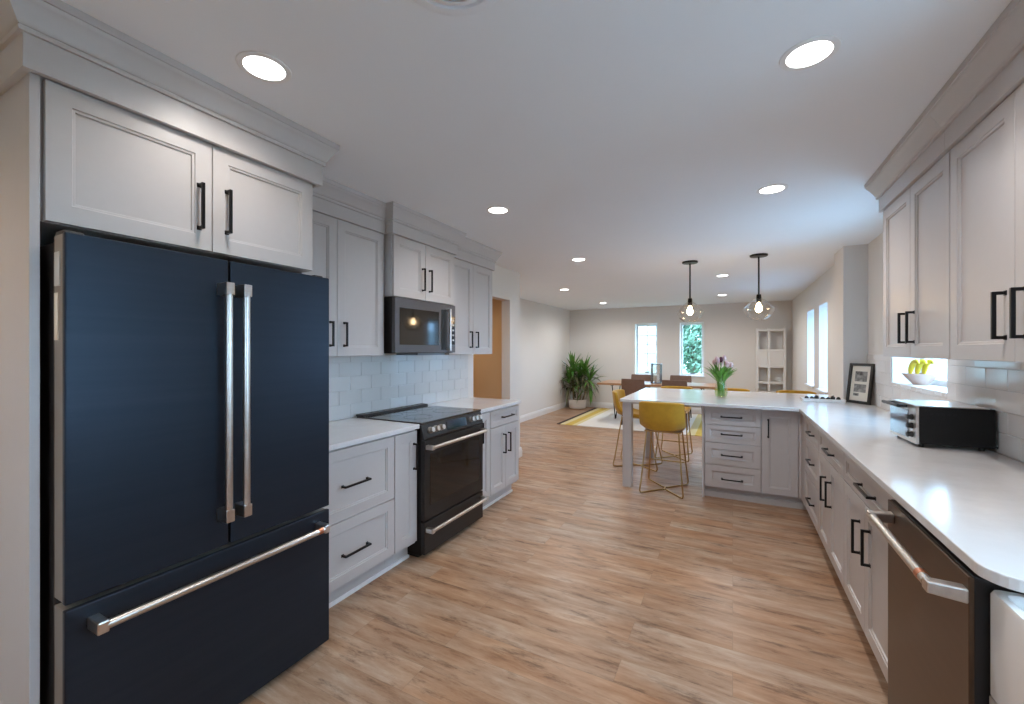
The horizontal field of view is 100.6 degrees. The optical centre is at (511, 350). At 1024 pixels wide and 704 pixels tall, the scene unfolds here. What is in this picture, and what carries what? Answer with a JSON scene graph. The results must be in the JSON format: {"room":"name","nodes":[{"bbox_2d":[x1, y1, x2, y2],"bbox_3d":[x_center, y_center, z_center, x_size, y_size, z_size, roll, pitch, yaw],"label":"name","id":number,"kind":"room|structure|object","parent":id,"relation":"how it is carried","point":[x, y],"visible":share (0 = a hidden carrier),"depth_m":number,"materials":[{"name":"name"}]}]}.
{"room":"kitchen","nodes":[
{"label":"kitchen","id":0,"kind":"room"},
{"bbox_2d":[329,265,519,446],"bbox_3d":[-1.686,0.195,2.307,0.120,2.430,7.540,0,0,27],"label":"wall","id":1,"kind":"structure","parent":0,"point":[505,282],"depth_m":5.41,"materials":[{"name":"paint"}]},
{"bbox_2d":[305,177,385,356],"bbox_3d":[-1.205,-0.491,2.700,0.371,1.058,0.855,0,0,27],"label":"upper cabinet","id":2,"kind":"object","parent":1,"relation":"attached to","point":[348,223],"visible":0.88,"depth_m":2.76,"materials":[{"name":"paint"}]},
{"bbox_2d":[329,354,467,420],"bbox_3d":[-1.015,0.267,3.458,0.008,0.458,2.380,0,0,27],"label":"tiled wall","id":3,"kind":"structure","parent":1,"relation":"attached to","point":[357,384],"depth_m":3.50,"materials":[{"name":"white tile"}]},
{"bbox_2d":[384,201,466,305],"bbox_3d":[-0.799,-0.703,3.405,0.441,0.632,0.902,0,0,27],"label":"upper cabinet","id":4,"kind":"object","parent":1,"relation":"attached to","point":[420,249],"visible":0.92,"depth_m":3.23,"materials":[{"name":"paint"}]},
{"bbox_2d":[384,296,454,354],"bbox_3d":[-0.801,-0.173,3.409,0.414,0.422,0.738,0,0,27],"label":"microwave","id":5,"kind":"object","parent":4,"relation":"attached to","point":[411,326],"visible":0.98,"depth_m":3.23,"materials":[{"name":"black metal"}]},
{"bbox_2d":[445,237,501,354],"bbox_3d":[-0.460,-0.491,4.134,0.371,1.058,0.840,0,0,27],"label":"upper cabinet","id":6,"kind":"object","parent":1,"relation":"attached to","point":[474,264],"visible":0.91,"depth_m":4.06,"materials":[{"name":"paint"}]},
{"bbox_2d":[473,299,501,398],"bbox_3d":[-1.084,0.195,6.176,2.380,2.430,0.120,0,0,27],"label":"wall","id":7,"kind":"structure","parent":0,"point":[487,368],"depth_m":5.68,"materials":[{"name":"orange paint"}]},
{"bbox_2d":[519,447,521,457],"bbox_3d":[-0.472,1.345,5.785,1.206,0.130,0.321,0,0,27],"label":"baseboard","id":8,"kind":"structure","parent":7,"relation":"attached to","point":[520,448],"depth_m":5.60,"materials":[{"name":"white paint"}]},
{"bbox_2d":[61,0,1011,309],"bbox_3d":[0.247,-1.080,4.379,6.800,0.120,13.200,0,0,27],"label":"ceiling","id":9,"kind":"structure","parent":0,"point":[637,140],"depth_m":1.82,"materials":[{"name":"paint"}]},
{"bbox_2d":[235,51,291,83],"bbox_3d":[-0.893,-1.017,1.532,0.176,0.006,0.176,0,0,27],"label":"recessed light","id":10,"kind":"object","parent":9,"relation":"in","point":[253,63],"visible":1,"depth_m":1.52,"materials":[{"name":"white paint"}]},
{"bbox_2d":[243,56,284,79],"bbox_3d":[-0.893,-1.017,1.532,0.134,0.001,0.134,0,0,27],"label":"diffuser","id":11,"kind":"object","parent":10,"relation":"attached to","point":[256,65],"depth_m":1.53,"materials":[{"name":"white plastic"}]},
{"bbox_2d":[412,0,497,15],"bbox_3d":[-0.165,-1.010,1.126,0.330,0.020,0.330,0,0,27],"label":"ceiling vent","id":12,"kind":"object","parent":9,"relation":"in","point":[445,7],"visible":1,"depth_m":1.25,"materials":[{"name":"paint"}]},
{"bbox_2d":[486,206,509,213],"bbox_3d":[-0.102,-1.017,3.086,0.176,0.006,0.176,0,0,27],"label":"recessed light","id":13,"kind":"object","parent":9,"relation":"in","point":[493,209],"visible":1,"depth_m":3.08,"materials":[{"name":"white paint"}]},
{"bbox_2d":[489,207,506,212],"bbox_3d":[-0.102,-1.017,3.086,0.134,0.001,0.134,0,0,27],"label":"diffuser","id":14,"kind":"object","parent":13,"relation":"attached to","point":[494,210],"depth_m":3.09,"materials":[{"name":"white plastic"}]},
{"bbox_2d":[571,258,585,260],"bbox_3d":[0.747,-1.017,4.760,0.176,0.006,0.176,0,0,27],"label":"recessed light","id":15,"kind":"object","parent":9,"relation":"in","point":[573,259],"visible":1,"depth_m":4.75,"materials":[{"name":"white paint"}]},
{"bbox_2d":[676,260,699,321],"bbox_3d":[2.048,-0.671,4.886,0.277,0.697,0.277,0,0,-40],"label":"pendant light","id":16,"kind":"object","parent":9,"relation":"hanging from","point":[689,262],"visible":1,"depth_m":4.88,"materials":[{"name":"black metal"}]},
{"bbox_2d":[688,298,691,305],"bbox_3d":[2.048,-0.557,4.886,0.052,0.090,0.052,0,0,27],"label":"socket","id":17,"kind":"object","parent":16,"relation":"attached to","point":[689,299],"depth_m":4.87,"materials":[{"name":"black metal"}]},
{"bbox_2d":[750,253,767,319],"bbox_3d":[2.635,-0.671,4.536,0.277,0.697,0.277,0,0,-40],"label":"pendant light","id":18,"kind":"object","parent":9,"relation":"hanging from","point":[758,308],"visible":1,"depth_m":4.52,"materials":[{"name":"black metal"}]},
{"bbox_2d":[756,294,761,302],"bbox_3d":[2.635,-0.557,4.536,0.052,0.090,0.052,0,0,27],"label":"socket","id":19,"kind":"object","parent":18,"relation":"attached to","point":[758,297],"depth_m":4.52,"materials":[{"name":"black metal"}]},
{"bbox_2d":[756,184,787,194],"bbox_3d":[1.644,-1.017,2.686,0.176,0.006,0.176,0,0,27],"label":"recessed light","id":20,"kind":"object","parent":9,"relation":"in","point":[774,188],"visible":1,"depth_m":2.68,"materials":[{"name":"white paint"}]},
{"bbox_2d":[760,186,783,192],"bbox_3d":[1.644,-1.017,2.686,0.134,0.001,0.134,0,0,27],"label":"diffuser","id":21,"kind":"object","parent":20,"relation":"attached to","point":[772,189],"depth_m":2.68,"materials":[{"name":"white plastic"}]},
{"bbox_2d":[779,35,840,70],"bbox_3d":[1.022,-1.017,1.460,0.176,0.006,0.176,0,0,27],"label":"recessed light","id":22,"kind":"object","parent":9,"relation":"in","point":[811,52],"visible":1,"depth_m":1.45,"materials":[{"name":"white paint"}]},
{"bbox_2d":[786,41,832,67],"bbox_3d":[1.022,-1.017,1.460,0.134,0.001,0.134,0,0,27],"label":"diffuser","id":23,"kind":"object","parent":22,"relation":"attached to","point":[811,53],"depth_m":1.46,"materials":[{"name":"white plastic"}]},
{"bbox_2d":[520,298,569,415],"bbox_3d":[0.201,0.195,8.551,0.150,2.430,5.240,0,0,27],"label":"wall","id":24,"kind":"structure","parent":0,"point":[544,329],"depth_m":9.29,"materials":[{"name":"paint"}]},
{"bbox_2d":[520,401,568,422],"bbox_3d":[0.274,1.345,8.513,0.016,0.130,5.240,0,0,27],"label":"baseboard","id":25,"kind":"structure","parent":24,"relation":"attached to","point":[525,417],"depth_m":9.24,"materials":[{"name":"white paint"}]},
{"bbox_2d":[239,406,887,703],"bbox_3d":[0.247,1.460,4.379,6.800,0.100,13.200,0,0,27],"label":"floor","id":26,"kind":"structure","parent":0,"point":[577,585],"depth_m":2.36,"materials":[{"name":"brown wood"}]},
{"bbox_2d":[0,0,339,703],"bbox_3d":[-1.451,0.195,1.800,0.764,2.430,1.108,0,0,27],"label":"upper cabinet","id":27,"kind":"object","parent":26,"relation":"on","point":[105,134],"visible":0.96,"depth_m":1.35,"materials":[{"name":"paint"}]},
{"bbox_2d":[40,230,329,703],"bbox_3d":[-1.371,0.527,1.775,0.810,1.765,0.904,0,0,27],"label":"refrigerator","id":28,"kind":"object","parent":26,"relation":"on","point":[185,526],"visible":1,"depth_m":1.47,"materials":[{"name":"blue"}]},
{"bbox_2d":[323,435,393,602],"bbox_3d":[-1.136,0.968,2.529,0.646,0.884,0.620,0,0,27],"label":"base cabinet","id":29,"kind":"object","parent":26,"relation":"on","point":[361,475],"visible":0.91,"depth_m":2.43,"materials":[{"name":"paint"}]},
{"bbox_2d":[329,418,419,450],"bbox_3d":[-1.090,0.510,2.627,0.625,0.029,0.834,0,0,27],"label":"countertop","id":30,"kind":"structure","parent":29,"relation":"on","point":[350,431],"depth_m":2.66,"materials":[{"name":"white stone"}]},
{"bbox_2d":[385,430,417,567],"bbox_3d":[-0.943,0.968,2.899,0.646,0.884,0.213,0,0,27],"label":"base cabinet","id":31,"kind":"object","parent":26,"relation":"on","point":[405,443],"visible":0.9,"depth_m":2.77,"materials":[{"name":"paint"}]},
{"bbox_2d":[329,489,512,607],"bbox_3d":[-0.545,1.401,3.207,0.015,0.018,2.368,0,0,27],"label":"trim","id":32,"kind":"structure","parent":26,"relation":"on","point":[402,559],"depth_m":2.63,"materials":[{"name":"white paint"}]},
{"bbox_2d":[356,403,488,556],"bbox_3d":[-0.671,0.941,3.311,0.706,0.938,0.760,0,0,27],"label":"range","id":33,"kind":"object","parent":26,"relation":"on","point":[450,498],"visible":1,"depth_m":3.10,"materials":[{"name":"black metal"}]},
{"bbox_2d":[357,405,480,424],"bbox_3d":[-0.701,0.496,3.327,0.608,0.016,0.760,0,0,27],"label":"cooktop","id":34,"kind":"object","parent":33,"relation":"in","point":[414,414],"depth_m":3.23,"materials":[{"name":"black glass"}]},
{"bbox_2d":[481,412,489,496],"bbox_3d":[-0.493,0.968,3.766,0.646,0.884,0.200,0,0,27],"label":"base cabinet","id":35,"kind":"object","parent":26,"relation":"on","point":[486,415],"visible":0.24,"depth_m":3.67,"materials":[{"name":"paint"}]},
{"bbox_2d":[483,404,518,506],"bbox_3d":[-0.317,0.968,4.105,0.646,0.884,0.563,0,0,27],"label":"base cabinet","id":36,"kind":"object","parent":26,"relation":"on","point":[504,422],"visible":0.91,"depth_m":3.94,"materials":[{"name":"paint"}]},
{"bbox_2d":[428,397,520,412],"bbox_3d":[-0.364,0.510,4.025,0.625,0.029,0.783,0,0,27],"label":"countertop","id":37,"kind":"structure","parent":36,"relation":"on","point":[485,404],"depth_m":3.97,"materials":[{"name":"white stone"}]},
{"bbox_2d":[559,351,605,408],"bbox_3d":[1.726,0.705,10.166,1.008,1.411,0.908,0,0,27],"label":"potted plant","id":38,"kind":"object","parent":26,"relation":"on","point":[574,403],"visible":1,"depth_m":10.19,"materials":[{"name":"green plant"}]},
{"bbox_2d":[557,408,701,435],"bbox_3d":[2.722,1.404,8.588,2.890,0.010,2.550,0,0,27],"label":"area rug","id":39,"kind":"object","parent":26,"relation":"on","point":[595,417],"visible":0.49,"depth_m":8.36,"materials":[{"name":"yellow fabric"}]},
{"bbox_2d":[621,379,644,424],"bbox_3d":[2.322,0.963,8.025,0.432,0.871,0.497,0,0,27],"label":"dining chair","id":40,"kind":"object","parent":39,"relation":"on","point":[629,386],"visible":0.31,"depth_m":7.83,"materials":[{"name":"brown leather"}]},
{"bbox_2d":[631,374,650,387],"bbox_3d":[2.736,0.963,9.125,0.432,0.871,0.497,0,0,27],"label":"dining chair","id":41,"kind":"object","parent":39,"relation":"on","point":[645,377],"visible":0.2,"depth_m":9.30,"materials":[{"name":"brown leather"}]},
{"bbox_2d":[597,380,716,418],"bbox_3d":[2.878,1.022,8.433,2.170,0.748,0.900,0,0,27],"label":"dining table","id":42,"kind":"object","parent":39,"relation":"on","point":[612,383],"visible":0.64,"depth_m":8.31,"materials":[{"name":"brown wood"}]},
{"bbox_2d":[651,363,661,383],"bbox_3d":[2.860,0.455,8.409,0.190,0.386,0.190,0,0,27],"label":"lantern","id":43,"kind":"object","parent":42,"relation":"on","point":[652,364],"visible":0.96,"depth_m":8.38,"materials":[{"name":"grey metal"}]},
{"bbox_2d":[662,380,689,429],"bbox_3d":[2.965,0.963,7.691,0.432,0.871,0.497,0,0,27],"label":"dining chair","id":44,"kind":"object","parent":39,"relation":"on","point":[664,382],"visible":0.3,"depth_m":7.47,"materials":[{"name":"brown leather"}]},
{"bbox_2d":[670,375,691,420],"bbox_3d":[3.455,0.963,8.751,0.432,0.871,0.497,0,0,27],"label":"dining chair","id":45,"kind":"object","parent":39,"relation":"on","point":[672,377],"visible":0.25,"depth_m":8.91,"materials":[{"name":"brown leather"}]},
{"bbox_2d":[612,389,662,471],"bbox_3d":[1.526,0.954,5.214,0.564,0.914,0.429,0,0,27],"label":"bar stool","id":46,"kind":"object","parent":26,"relation":"on","point":[617,394],"visible":0.55,"depth_m":5.15,"materials":[{"name":"gold metal"}]},
{"bbox_2d":[623,402,700,486],"bbox_3d":[2.318,0.968,4.585,1.915,0.884,1.395,0,0,27],"label":"support","id":47,"kind":"object","parent":26,"relation":"on","point":[627,406],"visible":0.37,"depth_m":4.39,"materials":[{"name":"paint"}]},
{"bbox_2d":[620,388,1023,592],"bbox_3d":[1.704,0.510,3.159,2.171,0.029,4.542,0,0,27],"label":"countertop","id":48,"kind":"structure","parent":47,"relation":"on","point":[971,500],"depth_m":1.68,"materials":[{"name":"white stone"}]},
{"bbox_2d":[800,396,845,402],"bbox_3d":[3.028,0.481,4.146,0.341,0.030,0.191,0,0,27],"label":"serving tray","id":49,"kind":"object","parent":48,"relation":"on","point":[802,398],"visible":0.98,"depth_m":4.08,"materials":[{"name":"white paint"}]},
{"bbox_2d":[846,363,874,404],"bbox_3d":[3.251,0.308,3.963,0.072,0.374,0.250,0,0,-4],"label":"picture frame","id":50,"kind":"object","parent":48,"relation":"on","point":[861,375],"visible":0.98,"depth_m":3.96,"materials":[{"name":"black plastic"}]},
{"bbox_2d":[853,384,865,392],"bbox_3d":[3.245,0.353,3.963,0.010,0.074,0.126,0,0,-4],"label":"print","id":51,"kind":"object","parent":50,"relation":"attached to","point":[857,388],"depth_m":3.96},
{"bbox_2d":[855,371,867,381],"bbox_3d":[3.258,0.244,3.964,0.012,0.094,0.126,0,0,-4],"label":"print","id":52,"kind":"object","parent":50,"relation":"on","point":[860,376],"depth_m":3.96},
{"bbox_2d":[882,399,997,450],"bbox_3d":[2.264,0.389,2.260,0.386,0.212,0.326,0,0,24],"label":"toaster oven","id":53,"kind":"object","parent":48,"relation":"on","point":[920,422],"visible":0.98,"depth_m":2.13,"materials":[{"name":"black metal"}]},
{"bbox_3d":[2.217,0.378,4.505,0.132,0.235,0.132,0,0,27],"label":"flower vase","id":54,"kind":"object","parent":48,"relation":"on","visible":0},
{"bbox_2d":[702,360,717,389],"bbox_3d":[2.116,0.288,4.561,0.177,0.386,0.060,0,0,27],"label":"tulip","id":55,"kind":"object","parent":54,"relation":"in","point":[713,361],"visible":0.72,"depth_m":4.53,"materials":[{"name":"green plant"}]},
{"bbox_2d":[706,356,718,395],"bbox_3d":[2.107,0.272,4.502,0.169,0.417,0.066,0,0,-1],"label":"tulip","id":56,"kind":"object","parent":54,"relation":"in","point":[716,356],"visible":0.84,"depth_m":4.50,"materials":[{"name":"green plant"}]},
{"bbox_2d":[709,358,719,395],"bbox_3d":[2.115,0.278,4.445,0.185,0.405,0.043,0,0,-29],"label":"tulip","id":57,"kind":"object","parent":54,"relation":"in","point":[717,359],"visible":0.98,"depth_m":4.46,"materials":[{"name":"green plant"}]},
{"bbox_2d":[716,357,723,394],"bbox_3d":[2.164,0.274,4.412,0.068,0.414,0.177,0,0,27],"label":"tulip","id":58,"kind":"object","parent":54,"relation":"in","point":[720,372],"visible":1,"depth_m":4.45,"materials":[{"name":"green plant"}]},
{"bbox_2d":[722,361,730,395],"bbox_3d":[2.226,0.297,4.410,0.051,0.366,0.138,0,0,-2],"label":"tulip","id":59,"kind":"object","parent":54,"relation":"in","point":[727,364],"visible":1,"depth_m":4.42,"materials":[{"name":"green plant"}]},
{"bbox_2d":[722,355,735,395],"bbox_3d":[2.289,0.265,4.469,0.143,0.432,0.043,0,0,27],"label":"tulip","id":60,"kind":"object","parent":54,"relation":"in","point":[723,356],"visible":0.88,"depth_m":4.48,"materials":[{"name":"green plant"}]},
{"bbox_2d":[723,362,737,395],"bbox_3d":[2.274,0.301,4.423,0.049,0.358,0.147,0,0,-33],"label":"tulip","id":61,"kind":"object","parent":54,"relation":"in","point":[731,363],"visible":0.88,"depth_m":4.42,"materials":[{"name":"green plant"}]},
{"bbox_2d":[639,401,688,498],"bbox_3d":[1.544,0.954,4.305,0.429,0.914,0.564,0,0,27],"label":"bar stool","id":62,"kind":"object","parent":26,"relation":"on","point":[661,417],"visible":1,"depth_m":4.10,"materials":[{"name":"yellow fabric"}]},
{"bbox_2d":[655,386,692,461],"bbox_3d":[2.173,0.954,5.678,0.429,0.914,0.564,0,0,27],"label":"bar stool","id":63,"kind":"object","parent":26,"relation":"on","point":[687,409],"visible":0.41,"depth_m":5.69,"materials":[{"name":"gold metal"}]},
{"bbox_2d":[702,406,704,496],"bbox_3d":[2.355,0.968,4.164,0.862,0.884,0.622,0,0,27],"label":"trim","id":64,"kind":"structure","parent":26,"relation":"on","point":[703,407],"depth_m":4.08,"materials":[{"name":"paint"}]},
{"bbox_2d":[714,388,749,391],"bbox_3d":[2.776,0.954,5.364,0.429,0.914,0.564,0,0,27],"label":"bar stool","id":65,"kind":"object","parent":26,"relation":"on","point":[729,389],"visible":0.05,"depth_m":5.56,"materials":[{"name":"gold metal"}]},
{"bbox_2d":[705,406,760,496],"bbox_3d":[2.188,0.968,4.222,0.469,0.884,0.634,0,0,27],"label":"base cabinet","id":66,"kind":"object","parent":26,"relation":"on","point":[732,435],"visible":0.99,"depth_m":3.97,"materials":[{"name":"paint"}]},
{"bbox_2d":[705,489,806,509],"bbox_3d":[2.241,1.383,3.946,0.862,0.055,0.020,0,0,27],"label":"trim","id":67,"kind":"structure","parent":26,"relation":"on","point":[748,498],"depth_m":3.93,"materials":[{"name":"paint"}]},
{"bbox_2d":[756,328,785,392],"bbox_3d":[5.310,0.480,8.721,0.520,1.860,0.193,0,0,27],"label":"shelving unit","id":68,"kind":"object","parent":26,"relation":"on","point":[768,358],"visible":0.7,"depth_m":8.65,"materials":[{"name":"white wood"}]},
{"bbox_2d":[761,410,802,502],"bbox_3d":[2.561,0.968,4.028,0.370,0.884,0.634,0,0,27],"label":"base cabinet","id":69,"kind":"object","parent":26,"relation":"on","point":[779,429],"visible":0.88,"depth_m":3.81,"materials":[{"name":"paint"}]},
{"bbox_2d":[776,390,816,393],"bbox_3d":[3.397,0.954,5.041,0.429,0.914,0.564,0,0,27],"label":"bar stool","id":70,"kind":"object","parent":26,"relation":"on","point":[779,391],"visible":0.15,"depth_m":5.25,"materials":[{"name":"gold metal"}]},
{"bbox_2d":[805,417,819,534],"bbox_3d":[2.602,0.968,3.232,0.634,0.884,0.849,0,0,27],"label":"base cabinet","id":71,"kind":"object","parent":26,"relation":"on","point":[812,450],"visible":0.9,"depth_m":3.23,"materials":[{"name":"paint"}]},
{"bbox_2d":[798,412,805,505],"bbox_3d":[2.493,0.913,3.633,0.046,0.774,0.243,0,0,27],"label":"trim","id":72,"kind":"structure","parent":71,"relation":"attached to","point":[801,418],"depth_m":3.71,"materials":[{"name":"paint"}]},
{"bbox_2d":[819,430,845,587],"bbox_3d":[2.228,0.968,2.512,0.634,0.884,0.769,0,0,27],"label":"base cabinet","id":73,"kind":"object","parent":26,"relation":"on","point":[831,458],"visible":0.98,"depth_m":2.59,"materials":[{"name":"paint"}]},
{"bbox_2d":[844,453,894,682],"bbox_3d":[1.853,0.968,1.791,0.634,0.884,0.852,0,0,27],"label":"base cabinet","id":74,"kind":"object","parent":26,"relation":"on","point":[865,547],"visible":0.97,"depth_m":1.91,"materials":[{"name":"paint"}]},
{"bbox_2d":[866,499,1023,703],"bbox_3d":[1.475,0.976,1.161,0.693,0.868,0.603,0,0,27],"label":"dishwasher","id":75,"kind":"object","parent":26,"relation":"on","point":[939,608],"visible":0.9,"depth_m":1.19,"materials":[{"name":"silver metal"}]},
{"bbox_2d":[989,696,996,703],"bbox_3d":[1.166,1.106,0.469,0.634,0.608,0.908,0,0,27],"label":"base cabinet","id":76,"kind":"object","parent":26,"relation":"on","point":[991,699],"visible":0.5,"depth_m":0.99,"materials":[{"name":"paint"}]},
{"bbox_2d":[990,590,1023,703],"bbox_3d":[1.151,0.679,0.488,0.528,0.241,0.887,0,0,27],"label":"sink","id":77,"kind":"object","parent":76,"relation":"in","point":[1006,608],"visible":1,"depth_m":0.94,"materials":[{"name":"white"}]},
{"bbox_2d":[570,300,791,407],"bbox_3d":[3.776,0.195,9.781,5.360,2.430,0.240,0,0,27],"label":"wall","id":78,"kind":"structure","parent":0,"point":[608,335],"depth_m":9.64,"materials":[{"name":"paint"}]},
{"bbox_2d":[586,402,701,413],"bbox_3d":[3.583,1.345,9.736,4.760,0.130,0.016,0,0,27],"label":"baseboard","id":79,"kind":"structure","parent":78,"relation":"attached to","point":[593,404],"depth_m":10.37,"materials":[{"name":"white paint"}]},
{"bbox_2d":[635,323,657,374],"bbox_3d":[3.181,-0.033,10.039,0.519,1.205,0.150,0,0,27],"label":"trim","id":80,"kind":"structure","parent":78,"relation":"attached to","point":[641,323],"depth_m":10.11,"materials":[{"name":"white paint"}]},
{"bbox_2d":[637,324,656,373],"bbox_3d":[3.223,-0.026,10.119,0.495,1.193,0.090,0,0,27],"label":"window","id":81,"kind":"structure","parent":78,"relation":"in","point":[638,325],"depth_m":10.12,"materials":[{"name":"white paint"}]},
{"bbox_2d":[679,322,703,375],"bbox_3d":[4.058,-0.033,9.583,0.508,1.205,0.150,0,0,27],"label":"trim","id":82,"kind":"structure","parent":78,"relation":"attached to","point":[679,322],"depth_m":9.63,"materials":[{"name":"white paint"}]},
{"bbox_2d":[681,323,702,375],"bbox_3d":[4.100,-0.026,9.663,0.484,1.193,0.090,0,0,27],"label":"window","id":83,"kind":"structure","parent":78,"relation":"in","point":[682,324],"depth_m":9.71,"materials":[{"name":"white paint"}]},
{"bbox_2d":[792,265,833,394],"bbox_3d":[4.757,0.195,6.487,0.320,2.430,4.700,0,0,27],"label":"wall","id":84,"kind":"structure","parent":0,"point":[821,290],"depth_m":6.34,"materials":[{"name":"paint"}]},
{"bbox_2d":[804,383,814,387],"bbox_3d":[4.716,0.544,6.531,0.275,0.026,0.720,0,0,27],"label":"trim","id":85,"kind":"structure","parent":84,"relation":"attached to","point":[811,385],"depth_m":6.61,"materials":[{"name":"white paint"}]},
{"bbox_2d":[807,308,813,382],"bbox_3d":[4.731,-0.048,6.523,0.240,1.165,0.660,0,0,27],"label":"window","id":86,"kind":"structure","parent":84,"relation":"attached to","point":[810,314],"depth_m":6.84,"materials":[{"name":"glass"}]},
{"bbox_2d":[816,388,827,393],"bbox_3d":[4.243,0.544,5.622,0.275,0.026,0.670,0,0,27],"label":"trim","id":87,"kind":"structure","parent":84,"relation":"attached to","point":[824,391],"depth_m":5.62,"materials":[{"name":"white paint"}]},
{"bbox_2d":[819,301,827,391],"bbox_3d":[4.258,-0.048,5.614,0.240,1.165,0.610,0,0,27],"label":"window","id":88,"kind":"structure","parent":84,"relation":"attached to","point":[823,308],"depth_m":5.91,"materials":[{"name":"glass"}]},
{"bbox_2d":[834,244,867,399],"bbox_3d":[3.528,0.195,4.241,0.430,2.430,0.420,0,0,27],"label":"pillar","id":89,"kind":"structure","parent":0,"point":[850,262],"depth_m":4.13,"materials":[{"name":"paint"}]},
{"bbox_2d":[868,233,1023,462],"bbox_3d":[1.745,0.195,0.603,0.240,2.430,7.680,0,0,27],"label":"wall","id":90,"kind":"structure","parent":0,"point":[875,247],"depth_m":3.85,"materials":[{"name":"paint"}]},
{"bbox_2d":[892,357,921,381],"bbox_3d":[2.936,-0.190,2.960,0.180,0.900,1.020,0,0,27],"label":"trim","id":91,"kind":"structure","parent":90,"relation":"attached to","point":[900,365],"depth_m":3.42,"materials":[{"name":"white paint"}]},
{"bbox_2d":[864,108,955,359],"bbox_3d":[2.148,-0.491,2.105,0.429,1.058,0.948,0,0,27],"label":"upper cabinet","id":92,"kind":"object","parent":90,"relation":"attached to","point":[911,186],"visible":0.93,"depth_m":2.05,"materials":[{"name":"paint"}]},
{"bbox_2d":[891,382,946,396],"bbox_3d":[2.932,0.269,2.962,0.188,0.026,1.020,0,0,27],"label":"trim","id":93,"kind":"structure","parent":90,"relation":"attached to","point":[938,390],"depth_m":2.96,"materials":[{"name":"white paint"}]},
{"bbox_2d":[901,373,940,384],"bbox_3d":[3.035,0.213,3.156,0.212,0.084,0.212,0,0,27],"label":"fruit bowl","id":94,"kind":"object","parent":93,"relation":"on","point":[915,379],"visible":1,"depth_m":3.11,"materials":[{"name":"white ceramic"}]},
{"bbox_2d":[908,359,919,373],"bbox_3d":[2.992,0.137,3.161,0.038,0.147,0.227,0,0,30],"label":"banana","id":95,"kind":"object","parent":94,"relation":"in","point":[912,364],"visible":0.82,"depth_m":3.18,"materials":[{"name":"yellow food"}]},
{"bbox_2d":[915,359,927,373],"bbox_3d":[3.027,0.137,3.143,0.038,0.147,0.227,0,0,30],"label":"banana","id":96,"kind":"object","parent":94,"relation":"in","point":[918,367],"visible":0.74,"depth_m":3.17,"materials":[{"name":"yellow food"}]},
{"bbox_2d":[922,359,934,373],"bbox_3d":[3.063,0.137,3.124,0.038,0.147,0.227,0,0,30],"label":"banana","id":97,"kind":"object","parent":94,"relation":"in","point":[925,367],"visible":0.74,"depth_m":3.15,"materials":[{"name":"yellow food"}]},
{"bbox_2d":[922,358,946,386],"bbox_3d":[3.042,-0.184,2.904,0.060,0.888,0.996,0,0,27],"label":"window","id":98,"kind":"structure","parent":90,"relation":"in","point":[940,382],"depth_m":3.15,"materials":[{"name":"white paint"}]},
{"bbox_2d":[867,354,1023,461],"bbox_3d":[2.512,0.267,2.351,0.010,0.458,3.870,0,0,27],"label":"tiled wall","id":99,"kind":"structure","parent":90,"relation":"attached to","point":[998,386],"depth_m":2.16,"materials":[{"name":"white tile"}]},
{"bbox_2d":[926,0,1023,361],"bbox_3d":[1.701,-0.491,1.244,0.429,1.058,0.988,0,0,27],"label":"upper cabinet","id":100,"kind":"object","parent":90,"relation":"attached to","point":[979,110],"visible":1,"depth_m":1.48,"materials":[{"name":"paint"}]},
{"label":"outside","id":101,"kind":"structure","parent":0,"visible":0},
{"bbox_3d":[6.917,1.760,13.310,80.000,0.100,90.000,0,0,27],"label":"ground","id":102,"kind":"structure","parent":101,"visible":0},
{"bbox_2d":[639,326,686,372],"bbox_3d":[6.009,-0.615,23.924,7.400,4.650,6.800,0,0,27],"label":"neighbouring house","id":103,"kind":"structure","parent":102,"relation":"on","point":[642,329],"depth_m":20.30,"materials":[{"name":"white"}]},
{"bbox_2d":[683,325,701,373],"bbox_3d":[5.901,0.019,13.834,2.008,3.392,2.007,0,0,27],"label":"tree","id":104,"kind":"object","parent":102,"relation":"on","point":[692,350],"visible":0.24,"depth_m":13.32,"materials":[{"name":"green plant"}]},
{"bbox_2d":[935,359,946,379],"bbox_3d":[12.328,0.460,9.410,9.600,2.500,0.070,0,0,27],"label":"fence","id":105,"kind":"object","parent":102,"relation":"on","point":[937,361],"visible":0.02,"depth_m":10.34,"materials":[{"name":"white"}]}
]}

